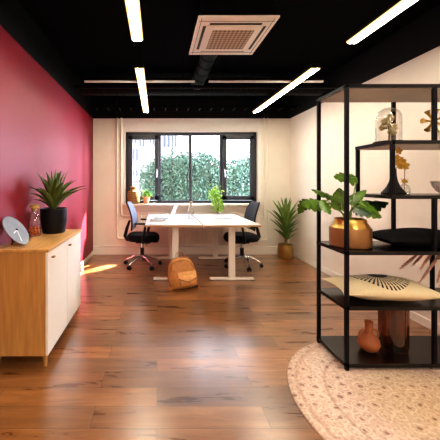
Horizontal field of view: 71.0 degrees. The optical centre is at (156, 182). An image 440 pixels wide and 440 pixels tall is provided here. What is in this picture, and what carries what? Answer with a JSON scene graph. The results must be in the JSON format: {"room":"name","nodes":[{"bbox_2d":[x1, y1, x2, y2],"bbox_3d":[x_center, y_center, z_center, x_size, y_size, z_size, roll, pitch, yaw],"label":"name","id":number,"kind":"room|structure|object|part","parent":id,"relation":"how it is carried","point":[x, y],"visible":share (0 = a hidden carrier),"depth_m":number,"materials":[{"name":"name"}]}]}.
{"room":"open-plan office","nodes":[
{"label":"open-plan office","id":0,"kind":"room"},
{"bbox_2d":[0,0,92,261],"bbox_3d":[-1.316,-0.125,1.250,0.200,2.950,8.900,0,0,0],"label":"wall","id":1,"kind":"structure","parent":0,"point":[46,123],"depth_m":3.03,"materials":[{"name":"paint"}]},
{"bbox_2d":[1,251,92,356],"bbox_3d":[-1.208,1.312,1.250,0.015,0.075,8.900,0,0,0],"label":"baseboard","id":2,"kind":"structure","parent":1,"relation":"attached to","point":[88,257],"depth_m":5.11,"materials":[{"name":"white paint"}]},
{"bbox_2d":[93,99,289,246],"bbox_3d":[0.655,-0.125,5.820,4.143,2.950,0.240,0,0,0],"label":"wall","id":3,"kind":"structure","parent":0,"point":[104,122],"depth_m":5.70,"materials":[{"name":"beige paint"}]},
{"bbox_2d":[116,98,124,239],"bbox_3d":[-0.582,-0.266,5.665,0.384,2.669,0.036,0,0,0],"label":"pipe","id":4,"kind":"object","parent":3,"relation":"attached to","point":[117,237],"visible":0.84,"depth_m":5.65,"materials":[{"name":"white metal"}]},
{"bbox_2d":[120,98,129,216],"bbox_3d":[-0.542,-0.475,5.665,0.304,2.249,0.036,0,0,0],"label":"pipe","id":5,"kind":"object","parent":3,"relation":"attached to","point":[121,214],"visible":0.88,"depth_m":5.65,"materials":[{"name":"white metal"}]},
{"bbox_2d":[93,246,277,254],"bbox_3d":[0.655,1.275,5.678,3.713,0.150,0.045,0,0,0],"label":"baseboard","id":6,"kind":"structure","parent":3,"relation":"attached to","point":[97,250],"depth_m":5.66,"materials":[{"name":"white paint"}]},
{"bbox_2d":[126,132,255,202],"bbox_3d":[0.655,-0.295,5.750,2.510,1.360,0.179,0,0,0],"label":"window","id":7,"kind":"structure","parent":3,"relation":"in","point":[130,136],"depth_m":5.77,"materials":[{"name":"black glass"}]},
{"bbox_3d":[-0.256,-0.292,5.750,0.588,1.235,0.060,0,0,0],"label":"casement sash","id":8,"kind":"part","parent":7,"relation":"part of","materials":[{"name":"black metal"}]},
{"bbox_3d":[1.555,-0.292,5.750,0.610,1.235,0.060,0,0,0],"label":"casement sash","id":9,"kind":"part","parent":7,"relation":"part of","materials":[{"name":"black metal"}]},
{"bbox_2d":[122,118,260,202],"bbox_3d":[0.655,-0.420,5.694,2.630,1.610,0.012,0,0,0],"label":"window frame","id":10,"kind":"structure","parent":3,"relation":"attached to","point":[128,124],"depth_m":5.69,"materials":[{"name":"white paint"}]},
{"bbox_2d":[122,203,262,205],"bbox_3d":[0.655,0.405,5.695,2.610,0.040,0.330,0,0,0],"label":"window sill","id":11,"kind":"structure","parent":3,"relation":"attached to","point":[123,204],"depth_m":5.53,"materials":[{"name":"white paint"}]},
{"bbox_2d":[127,186,139,203],"bbox_3d":[-0.443,0.225,5.655,0.236,0.320,0.236,0,0,0],"label":"jar","id":12,"kind":"object","parent":11,"relation":"on","point":[133,195],"visible":0.92,"depth_m":5.57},
{"bbox_2d":[141,189,152,203],"bbox_3d":[-0.207,0.252,5.641,0.264,0.266,0.228,0,0,-40],"label":"potted herb","id":13,"kind":"object","parent":11,"relation":"on","point":[146,196],"visible":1,"depth_m":5.62,"materials":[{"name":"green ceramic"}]},
{"bbox_2d":[143,196,149,203],"bbox_3d":[-0.198,0.320,5.655,0.140,0.130,0.140,0,0,0],"label":"pot","id":14,"kind":"object","parent":13,"relation":"attached to","point":[146,199],"depth_m":5.61,"materials":[{"name":"orange ceramic"}]},
{"bbox_2d":[208,183,228,211],"bbox_3d":[1.130,0.273,5.605,0.360,0.537,0.337,0,0,0],"label":"trailing plant","id":15,"kind":"object","parent":11,"relation":"on","point":[216,200],"visible":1,"depth_m":5.52,"materials":[{"name":"green plant"}]},
{"bbox_2d":[137,212,262,243],"bbox_3d":[0.802,0.852,5.649,2.375,0.596,0.092,0,0,0],"label":"radiator","id":16,"kind":"object","parent":3,"relation":"attached to","point":[195,235],"visible":0.43,"depth_m":5.62,"materials":[{"name":"white metal"}]},
{"bbox_2d":[137,212,261,213],"bbox_3d":[0.790,0.562,5.640,2.350,0.016,0.075,0,0,0],"label":"grille","id":17,"kind":"object","parent":16,"relation":"attached to","point":[137,212],"depth_m":5.62,"materials":[{"name":"white metal"}]},
{"bbox_2d":[263,98,264,217],"bbox_3d":[2.003,-0.467,5.665,0.066,2.266,0.030,0,0,0],"label":"pipe","id":18,"kind":"object","parent":3,"relation":"attached to","point":[263,98],"visible":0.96,"depth_m":5.66,"materials":[{"name":"white metal"}]},
{"bbox_2d":[262,111,267,240],"bbox_3d":[2.037,-0.253,5.665,0.134,2.694,0.027,0,0,0],"label":"pipe","id":19,"kind":"object","parent":3,"relation":"attached to","point":[267,111],"visible":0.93,"depth_m":5.65,"materials":[{"name":"white metal"}]},
{"bbox_2d":[0,255,439,439],"bbox_3d":[0.655,1.400,1.250,4.243,0.100,9.400,0,0,0],"label":"floor","id":20,"kind":"structure","parent":0,"point":[139,358],"depth_m":2.29,"materials":[{"name":"brown wood"}]},
{"bbox_2d":[0,229,80,365],"bbox_3d":[-0.991,0.916,2.655,0.439,0.868,0.952,0,0,0],"label":"sideboard","id":21,"kind":"object","parent":20,"relation":"on","point":[40,278],"visible":1,"depth_m":2.19,"materials":[{"name":"brown wood"}]},
{"bbox_2d":[2,216,28,244],"bbox_3d":[-1.110,0.372,2.365,0.162,0.215,0.264,0,0,0],"label":"clock","id":22,"kind":"object","parent":21,"relation":"on","point":[15,230],"visible":1,"depth_m":2.35,"materials":[{"name":"grey metal"}]},
{"bbox_2d":[29,204,40,236],"bbox_3d":[-1.118,0.336,2.740,0.112,0.288,0.112,0,0,0],"label":"glass bottle","id":23,"kind":"object","parent":21,"relation":"on","point":[35,231],"visible":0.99,"depth_m":2.72,"materials":[{"name":"orange glass"}]},
{"bbox_3d":[-0.825,1.306,2.220,0.040,0.088,0.040,0,0,0],"label":"leg","id":24,"kind":"part","parent":21,"relation":"part of","materials":[{"name":"brown wood"}]},
{"bbox_3d":[-0.804,0.885,2.420,0.018,0.749,0.466,0,0,0],"label":"door","id":25,"kind":"part","parent":21,"relation":"part of","materials":[{"name":"white paint"}]},
{"bbox_2d":[30,170,85,233],"bbox_3d":[-0.941,0.172,2.936,0.518,0.619,0.712,0,0,0],"label":"agave","id":26,"kind":"object","parent":21,"relation":"on","point":[53,220],"visible":1,"depth_m":2.84,"materials":[{"name":"plant"}]},
{"bbox_2d":[40,207,66,233],"bbox_3d":[-1.008,0.363,2.930,0.254,0.238,0.254,0,0,0],"label":"pot","id":27,"kind":"object","parent":26,"relation":"attached to","point":[53,220],"depth_m":2.83,"materials":[{"name":"black ceramic"}]},
{"bbox_3d":[-0.804,0.885,2.890,0.018,0.749,0.466,0,0,0],"label":"door","id":28,"kind":"part","parent":21,"relation":"part of","materials":[{"name":"white paint"}]},
{"bbox_2d":[123,201,161,270],"bbox_3d":[-0.242,0.826,4.885,0.641,1.048,0.650,0,0,6],"label":"office chair","id":29,"kind":"object","parent":20,"relation":"on","point":[143,237],"visible":0.96,"depth_m":4.79,"materials":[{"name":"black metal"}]},
{"bbox_3d":[-0.435,0.530,4.709,0.122,0.456,0.089,0,0,6],"label":"frame","id":30,"kind":"part","parent":29,"relation":"part of","materials":[{"name":"black plastic"}]},
{"bbox_3d":[-0.395,1.226,4.942,0.279,0.129,0.046,0,0,22],"label":"leg","id":31,"kind":"part","parent":29,"relation":"part of","materials":[{"name":"silver metal"}]},
{"bbox_3d":[-0.427,0.530,4.899,0.135,0.440,0.450,0,0,6],"label":"backrest","id":32,"kind":"part","parent":29,"relation":"part of","materials":[{"name":"grey fabric"}]},
{"bbox_3d":[-0.347,1.226,4.751,0.046,0.129,0.279,0,0,40],"label":"leg","id":33,"kind":"part","parent":29,"relation":"part of","materials":[{"name":"silver metal"}]},
{"bbox_3d":[-0.220,0.880,4.878,0.510,0.120,0.490,0,0,6],"label":"seat","id":34,"kind":"part","parent":29,"relation":"part of","materials":[{"name":"black fabric"}]},
{"bbox_3d":[-0.151,1.226,4.739,0.046,0.129,0.279,0,0,-32],"label":"leg","id":35,"kind":"part","parent":29,"relation":"part of","materials":[{"name":"silver metal"}]},
{"bbox_3d":[-0.078,1.226,4.921,0.279,0.129,0.046,0,0,-14],"label":"leg","id":36,"kind":"part","parent":29,"relation":"part of","materials":[{"name":"silver metal"}]},
{"bbox_2d":[145,214,202,280],"bbox_3d":[0.224,0.955,4.750,0.769,0.790,1.500,0,0,0],"label":"desk","id":37,"kind":"object","parent":20,"relation":"on","point":[177,221],"visible":0.67,"depth_m":4.15,"materials":[{"name":"white laminate"}]},
{"bbox_2d":[155,204,178,218],"bbox_3d":[0.166,0.451,4.865,0.318,0.215,0.320,0,0,16],"label":"laptop","id":38,"kind":"object","parent":37,"relation":"on","point":[173,211],"visible":0.96,"depth_m":4.82,"materials":[{"name":"silver metal"}]},
{"bbox_3d":[0.273,0.445,4.835,0.096,0.204,0.320,0,0,16],"label":"screen lid","id":39,"kind":"part","parent":38,"relation":"part of","materials":[{"name":"silver metal"}]},
{"bbox_3d":[0.254,0.960,5.330,0.088,0.740,0.050,0,0,0],"label":"leg","id":40,"kind":"part","parent":37,"relation":"part of","materials":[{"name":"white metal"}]},
{"bbox_3d":[0.254,0.960,4.170,0.088,0.740,0.050,0,0,0],"label":"leg","id":41,"kind":"part","parent":37,"relation":"part of","materials":[{"name":"white metal"}]},
{"bbox_2d":[167,252,200,290],"bbox_3d":[0.337,1.139,3.872,0.430,0.456,0.247,0,0,-7],"label":"backpack","id":42,"kind":"object","parent":20,"relation":"on","point":[182,273],"visible":1,"depth_m":3.81,"materials":[{"name":"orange leather"}]},
{"bbox_2d":[191,214,260,280],"bbox_3d":[1.008,0.955,4.750,0.769,0.790,1.500,0,0,0],"label":"desk","id":43,"kind":"object","parent":20,"relation":"on","point":[205,220],"visible":0.94,"depth_m":4.16,"materials":[{"name":"white laminate"}]},
{"bbox_3d":[1.038,0.960,5.330,0.088,0.740,0.050,0,0,0],"label":"leg","id":44,"kind":"part","parent":43,"relation":"part of","materials":[{"name":"white metal"}]},
{"bbox_2d":[210,216,235,218],"bbox_3d":[1.060,0.552,4.860,0.380,0.016,0.260,0,0,7],"label":"open notebook","id":45,"kind":"object","parent":43,"relation":"on","point":[225,217],"visible":1,"depth_m":4.80,"materials":[{"name":"white paper"}]},
{"bbox_3d":[1.038,0.960,4.170,0.088,0.740,0.050,0,0,0],"label":"leg","id":46,"kind":"part","parent":43,"relation":"part of","materials":[{"name":"white metal"}]},
{"bbox_2d":[223,201,262,271],"bbox_3d":[1.378,0.826,4.855,0.641,1.048,0.650,0,0,-3],"label":"office chair","id":47,"kind":"object","parent":20,"relation":"on","point":[251,211],"visible":0.77,"depth_m":4.78,"materials":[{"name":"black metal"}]},
{"bbox_3d":[1.355,0.880,4.859,0.510,0.120,0.490,0,0,-3],"label":"seat","id":48,"kind":"part","parent":47,"relation":"part of","materials":[{"name":"black fabric"}]},
{"bbox_3d":[1.385,1.226,4.693,0.047,0.129,0.279,0,0,-3],"label":"leg","id":49,"kind":"part","parent":47,"relation":"part of","materials":[{"name":"silver metal"}]},
{"bbox_3d":[1.562,0.530,4.869,0.135,0.440,0.450,0,0,-3],"label":"backrest","id":50,"kind":"part","parent":47,"relation":"part of","materials":[{"name":"black fabric"}]},
{"bbox_3d":[1.538,1.226,4.822,0.279,0.129,0.046,0,0,13],"label":"leg","id":51,"kind":"part","parent":47,"relation":"part of","materials":[{"name":"silver metal"}]},
{"bbox_3d":[1.561,0.530,4.679,0.122,0.456,0.089,0,0,-3],"label":"frame","id":52,"kind":"part","parent":47,"relation":"part of","materials":[{"name":"black plastic"}]},
{"bbox_2d":[267,197,298,259],"bbox_3d":[2.234,0.799,5.295,0.529,1.101,0.538,0,0,0],"label":"yucca","id":53,"kind":"object","parent":20,"relation":"on","point":[285,250],"visible":0.99,"depth_m":5.29,"materials":[{"name":"green plant"}]},
{"bbox_2d":[277,243,293,259],"bbox_3d":[2.300,1.222,5.370,0.270,0.255,0.270,0,0,0],"label":"pot","id":54,"kind":"object","parent":53,"relation":"on","point":[285,251],"depth_m":5.27,"materials":[{"name":"gold metal"}]},
{"bbox_2d":[287,342,439,439],"bbox_3d":[1.668,1.344,1.785,1.640,0.010,1.640,0,0,0],"label":"round rug","id":55,"kind":"object","parent":20,"relation":"on","point":[338,403],"visible":0.73,"depth_m":1.86,"materials":[{"name":"beige fabric"}]},
{"bbox_2d":[316,84,439,370],"bbox_3d":[1.903,0.317,2.333,1.115,2.043,0.395,0,0,0],"label":"shelving unit","id":56,"kind":"object","parent":55,"relation":"on","point":[424,351],"visible":0.85,"depth_m":2.18,"materials":[{"name":"black metal"}]},
{"bbox_3d":[1.357,0.317,2.518,0.025,2.043,0.025,0,0,0],"label":"post","id":57,"kind":"part","parent":56,"relation":"part of","materials":[{"name":"black metal"}]},
{"bbox_2d":[297,172,387,249],"bbox_3d":[1.492,0.201,2.341,0.804,0.575,0.310,0,0,0],"label":"monstera","id":58,"kind":"object","parent":56,"relation":"on","point":[360,231],"visible":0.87,"depth_m":2.28,"materials":[{"name":"green plant"}]},
{"bbox_2d":[329,217,372,249],"bbox_3d":[1.502,0.382,2.335,0.286,0.212,0.286,0,0,0],"label":"pot","id":59,"kind":"object","parent":58,"relation":"on","point":[360,232],"depth_m":2.23,"materials":[{"name":"gold metal"}]},
{"bbox_3d":[1.357,0.317,2.147,0.025,2.043,0.025,0,0,0],"label":"post","id":60,"kind":"part","parent":56,"relation":"part of","materials":[{"name":"black metal"}]},
{"bbox_3d":[1.685,-0.108,2.518,0.025,0.393,0.025,0,0,0],"label":"post","id":61,"kind":"part","parent":56,"relation":"part of","materials":[{"name":"black metal"}]},
{"bbox_2d":[357,319,380,352],"bbox_3d":[1.630,1.175,2.310,0.161,0.225,0.151,0,0,0],"label":"vase","id":62,"kind":"object","parent":56,"relation":"on","point":[368,341],"visible":1,"depth_m":2.28,"materials":[{"name":"orange ceramic"}]},
{"bbox_2d":[321,274,439,300],"bbox_3d":[1.725,0.804,2.315,0.740,0.171,0.400,0,0,5],"label":"cushion","id":63,"kind":"object","parent":56,"relation":"on","point":[380,287],"visible":0.95,"depth_m":2.18,"materials":[{"name":"beige fabric"}]},
{"bbox_2d":[372,108,402,143],"bbox_3d":[1.785,-0.443,2.315,0.200,0.275,0.200,0,0,0],"label":"glass cloche","id":64,"kind":"object","parent":56,"relation":"on","point":[392,127],"visible":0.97,"depth_m":2.29,"materials":[{"name":"clear glass"}]},
{"bbox_2d":[379,125,387,130],"bbox_3d":[1.739,-0.424,2.308,0.054,0.048,0.050,0,0,-17],"label":"dried flower","id":65,"kind":"object","parent":64,"relation":"on","point":[381,127],"depth_m":2.30,"materials":[{"name":"beige plant"}]},
{"bbox_2d":[381,118,389,125],"bbox_3d":[1.761,-0.473,2.314,0.056,0.057,0.059,0,0,0],"label":"dried flower","id":66,"kind":"object","parent":64,"relation":"on","point":[386,121],"depth_m":2.30,"materials":[{"name":"beige plant"}]},
{"bbox_2d":[386,115,394,120],"bbox_3d":[1.787,-0.496,2.294,0.048,0.041,0.050,0,0,-35],"label":"dried flower","id":67,"kind":"object","parent":64,"relation":"on","point":[390,117],"depth_m":2.29,"materials":[{"name":"beige plant"}]},
{"bbox_2d":[387,128,396,135],"bbox_3d":[1.794,-0.392,2.285,0.058,0.058,0.059,0,0,0],"label":"dried flower","id":68,"kind":"object","parent":64,"relation":"on","point":[391,131],"depth_m":2.28,"materials":[{"name":"beige plant"}]},
{"bbox_2d":[390,123,397,129],"bbox_3d":[1.815,-0.430,2.296,0.055,0.057,0.046,0,0,0],"label":"dried flower","id":69,"kind":"object","parent":64,"relation":"on","point":[393,126],"depth_m":2.28,"materials":[{"name":"beige plant"}]},
{"bbox_3d":[1.685,-0.108,2.147,0.025,0.393,0.025,0,0,0],"label":"post","id":70,"kind":"part","parent":56,"relation":"part of","materials":[{"name":"black metal"}]},
{"bbox_3d":[1.985,0.298,2.518,0.025,0.380,0.025,0,0,0],"label":"post","id":71,"kind":"part","parent":56,"relation":"part of","materials":[{"name":"black metal"}]},
{"bbox_3d":[1.985,-0.495,2.518,0.025,0.380,0.025,0,0,0],"label":"post","id":72,"kind":"part","parent":56,"relation":"part of","materials":[{"name":"black metal"}]},
{"bbox_2d":[378,311,409,354],"bbox_3d":[1.835,1.121,2.330,0.195,0.335,0.195,0,0,0],"label":"glass vase","id":73,"kind":"object","parent":56,"relation":"on","point":[393,326],"visible":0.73,"depth_m":2.25,"materials":[{"name":"brown glass"}]},
{"bbox_2d":[381,147,409,194],"bbox_3d":[1.825,-0.093,2.315,0.160,0.363,0.160,0,0,-35],"label":"vase","id":74,"kind":"object","parent":56,"relation":"on","point":[401,163],"visible":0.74,"depth_m":2.29,"materials":[{"name":"black ceramic"}]},
{"bbox_3d":[1.848,-0.246,2.303,0.056,0.056,0.026,0,0,0],"label":"flower","id":75,"kind":"part","parent":74,"relation":"part of","materials":[{"name":"yellow plant"}]},
{"bbox_3d":[1.873,-0.171,2.296,0.064,0.060,0.035,0,0,0],"label":"flower","id":76,"kind":"part","parent":74,"relation":"part of","materials":[{"name":"yellow plant"}]},
{"bbox_3d":[1.895,-0.138,2.297,0.073,0.071,0.033,0,0,0],"label":"flower","id":77,"kind":"part","parent":74,"relation":"part of","materials":[{"name":"yellow plant"}]},
{"bbox_2d":[401,169,410,194],"bbox_3d":[1.905,-0.010,2.310,0.076,0.196,0.076,0,0,0],"label":"bud vase","id":78,"kind":"object","parent":56,"relation":"on","point":[404,180],"visible":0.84,"depth_m":2.31,"materials":[{"name":"clear glass"}]},
{"bbox_2d":[373,228,439,247],"bbox_3d":[2.030,0.424,2.335,0.700,0.142,0.370,0,0,0],"label":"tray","id":79,"kind":"object","parent":56,"relation":"on","point":[403,237],"visible":0.91,"depth_m":2.22,"materials":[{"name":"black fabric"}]},
{"bbox_2d":[399,255,439,287],"bbox_3d":[2.155,0.698,2.343,0.563,0.368,0.136,0,0,0],"label":"palm","id":80,"kind":"object","parent":56,"relation":"on","point":[427,271],"visible":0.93,"depth_m":2.33,"materials":[{"name":"brown plant"}]},
{"bbox_2d":[420,109,439,132],"bbox_3d":[2.141,-0.440,2.330,0.187,0.269,0.100,0,0,0],"label":"ornament","id":81,"kind":"object","parent":56,"relation":"on","point":[427,129],"visible":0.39,"depth_m":2.31,"materials":[{"name":"gold metal"}]},
{"bbox_3d":[2.310,0.695,2.518,0.025,0.374,0.025,0,0,0],"label":"post","id":82,"kind":"part","parent":56,"relation":"part of","materials":[{"name":"black metal"}]},
{"bbox_3d":[1.985,1.095,2.147,0.025,0.386,0.025,0,0,0],"label":"post","id":83,"kind":"part","parent":56,"relation":"part of","materials":[{"name":"black metal"}]},
{"bbox_3d":[1.985,0.298,2.147,0.025,0.380,0.025,0,0,0],"label":"post","id":84,"kind":"part","parent":56,"relation":"part of","materials":[{"name":"black metal"}]},
{"bbox_3d":[1.985,-0.495,2.147,0.025,0.380,0.025,0,0,0],"label":"post","id":85,"kind":"part","parent":56,"relation":"part of","materials":[{"name":"black metal"}]},
{"bbox_2d":[430,181,439,192],"bbox_3d":[2.275,0.035,2.320,0.248,0.105,0.248,0,0,0],"label":"bowl","id":86,"kind":"object","parent":56,"relation":"on","point":[435,184],"visible":1,"depth_m":2.33,"materials":[{"name":"grey ceramic"}]},
{"bbox_2d":[18,0,439,98],"bbox_3d":[0.655,-1.650,1.250,4.243,0.100,9.400,0,0,0],"label":"ceiling","id":87,"kind":"structure","parent":0,"point":[77,29],"depth_m":3.28,"materials":[{"name":"black paint"}]},
{"bbox_2d":[125,0,142,40],"bbox_3d":[-0.165,-1.397,1.577,0.096,0.406,1.915,0,0,0],"label":"strip light","id":88,"kind":"object","parent":87,"relation":"hanging from","point":[132,6],"visible":1,"depth_m":2.19,"materials":[{"name":"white plastic"}]},
{"bbox_2d":[84,51,194,82],"bbox_3d":[-0.212,-1.412,3.650,1.345,0.376,0.030,0,0,0],"label":"rail","id":89,"kind":"object","parent":87,"relation":"hanging from","point":[95,80],"visible":0.91,"depth_m":3.63,"materials":[{"name":"metal"}]},
{"bbox_3d":[-0.212,-1.235,3.650,1.345,0.022,0.030,0,0,0],"label":"rail","id":90,"kind":"part","parent":89,"relation":"part of","materials":[{"name":"metal"}]},
{"bbox_2d":[135,63,148,111],"bbox_3d":[-0.185,-1.397,4.115,0.096,0.406,1.930,0,0,0],"label":"strip light","id":91,"kind":"object","parent":87,"relation":"hanging from","point":[139,67],"visible":1,"depth_m":3.64,"materials":[{"name":"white plastic"}]},
{"bbox_2d":[93,95,296,110],"bbox_3d":[0.650,-1.442,5.250,3.500,0.315,0.206,0,0,0],"label":"cable tray","id":92,"kind":"object","parent":87,"relation":"hanging from","point":[125,107],"visible":0.88,"depth_m":5.18,"materials":[{"name":"black metal"}]},
{"bbox_2d":[80,78,324,95],"bbox_3d":[0.650,-1.410,4.400,3.500,0.252,0.252,0,0,0],"label":"air duct","id":93,"kind":"object","parent":87,"relation":"hanging from","point":[268,92],"visible":0.66,"depth_m":4.32,"materials":[{"name":"black metal"}]},
{"bbox_2d":[191,55,217,89],"bbox_3d":[0.570,-1.410,3.610,0.192,0.192,1.320,0,0,0],"label":"air duct","id":94,"kind":"object","parent":87,"relation":"hanging from","point":[204,65],"visible":0.61,"depth_m":3.53,"materials":[{"name":"black metal"}]},
{"bbox_2d":[74,85,337,88],"bbox_3d":[0.650,-1.280,4.000,3.500,0.056,0.056,0,0,0],"label":"pipe","id":95,"kind":"object","parent":87,"relation":"hanging from","point":[75,86],"visible":0.95,"depth_m":3.98,"materials":[{"name":"black metal"}]},
{"bbox_2d":[189,0,279,54],"bbox_3d":[0.607,-1.403,2.542,0.605,0.393,0.655,0,0,0],"label":"air conditioner","id":96,"kind":"object","parent":87,"relation":"attached to","point":[219,27],"visible":1,"depth_m":2.35,"materials":[{"name":"white plastic"}]},
{"bbox_2d":[206,30,253,48],"bbox_3d":[0.607,-1.210,2.542,0.330,0.006,0.330,0,0,0],"label":"grille","id":97,"kind":"object","parent":96,"relation":"attached to","point":[216,39],"depth_m":2.52,"materials":[{"name":"white plastic"}]},
{"bbox_3d":[0.607,-1.427,2.542,0.545,0.345,0.595,0,0,0],"label":"casing","id":98,"kind":"part","parent":96,"relation":"part of","materials":[{"name":"white plastic"}]},
{"bbox_2d":[209,51,323,82],"bbox_3d":[1.325,-1.412,3.650,1.390,0.376,0.030,0,0,0],"label":"rail","id":99,"kind":"object","parent":87,"relation":"hanging from","point":[220,80],"visible":0.86,"depth_m":3.63,"materials":[{"name":"metal"}]},
{"bbox_3d":[1.325,-1.235,3.650,1.390,0.022,0.030,0,0,0],"label":"rail","id":100,"kind":"part","parent":99,"relation":"part of","materials":[{"name":"metal"}]},
{"bbox_2d":[253,43,319,112],"bbox_3d":[1.670,-1.397,4.125,0.096,0.406,1.950,0,0,0],"label":"strip light","id":101,"kind":"object","parent":87,"relation":"hanging from","point":[313,67],"visible":0.91,"depth_m":3.67,"materials":[{"name":"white plastic"}]},
{"bbox_2d":[253,69,318,112],"bbox_3d":[1.670,-1.201,4.125,0.070,0.014,1.940,0,0,0],"label":"diffuser","id":102,"kind":"object","parent":101,"relation":"attached to","point":[308,72],"depth_m":3.83,"materials":[{"name":"white plastic"}]},
{"bbox_2d":[346,0,416,42],"bbox_3d":[1.670,-1.397,1.597,0.096,0.406,1.955,0,0,0],"label":"strip light","id":103,"kind":"object","parent":87,"relation":"hanging from","point":[395,7],"visible":1,"depth_m":2.22,"materials":[{"name":"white plastic"}]},
{"bbox_2d":[290,4,439,324],"bbox_3d":[2.627,-0.125,1.250,0.200,2.950,8.900,0,0,0],"label":"wall","id":104,"kind":"structure","parent":0,"point":[411,54],"depth_m":3.48,"materials":[{"name":"beige paint"}]},
{"bbox_2d":[293,252,439,334],"bbox_3d":[2.519,1.308,1.250,0.015,0.085,8.900,0,0,0],"label":"baseboard","id":105,"kind":"structure","parent":104,"relation":"attached to","point":[425,322],"depth_m":4.15,"materials":[{"name":"white paint"}]},
{"label":"outside","id":106,"kind":"structure","parent":0,"visible":0},
{"bbox_3d":[1.000,1.950,30.000,80.000,0.200,47.000,0,0,0],"label":"ground","id":107,"kind":"structure","parent":106,"visible":0},
{"bbox_2d":[133,136,188,194],"bbox_3d":[-4.000,-4.150,18.887,11.600,12.000,4.225,0,0,0],"label":"apartment building","id":108,"kind":"structure","parent":107,"relation":"on","point":[143,150],"depth_m":17.00,"materials":[{"name":"white concrete"}]},
{"bbox_2d":[138,145,248,199],"bbox_3d":[1.310,0.394,8.448,3.640,2.911,1.005,0,0,0],"label":"ivy hedge","id":109,"kind":"object","parent":107,"relation":"on","point":[205,169],"visible":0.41,"depth_m":8.18,"materials":[{"name":"green plant"}]}
]}

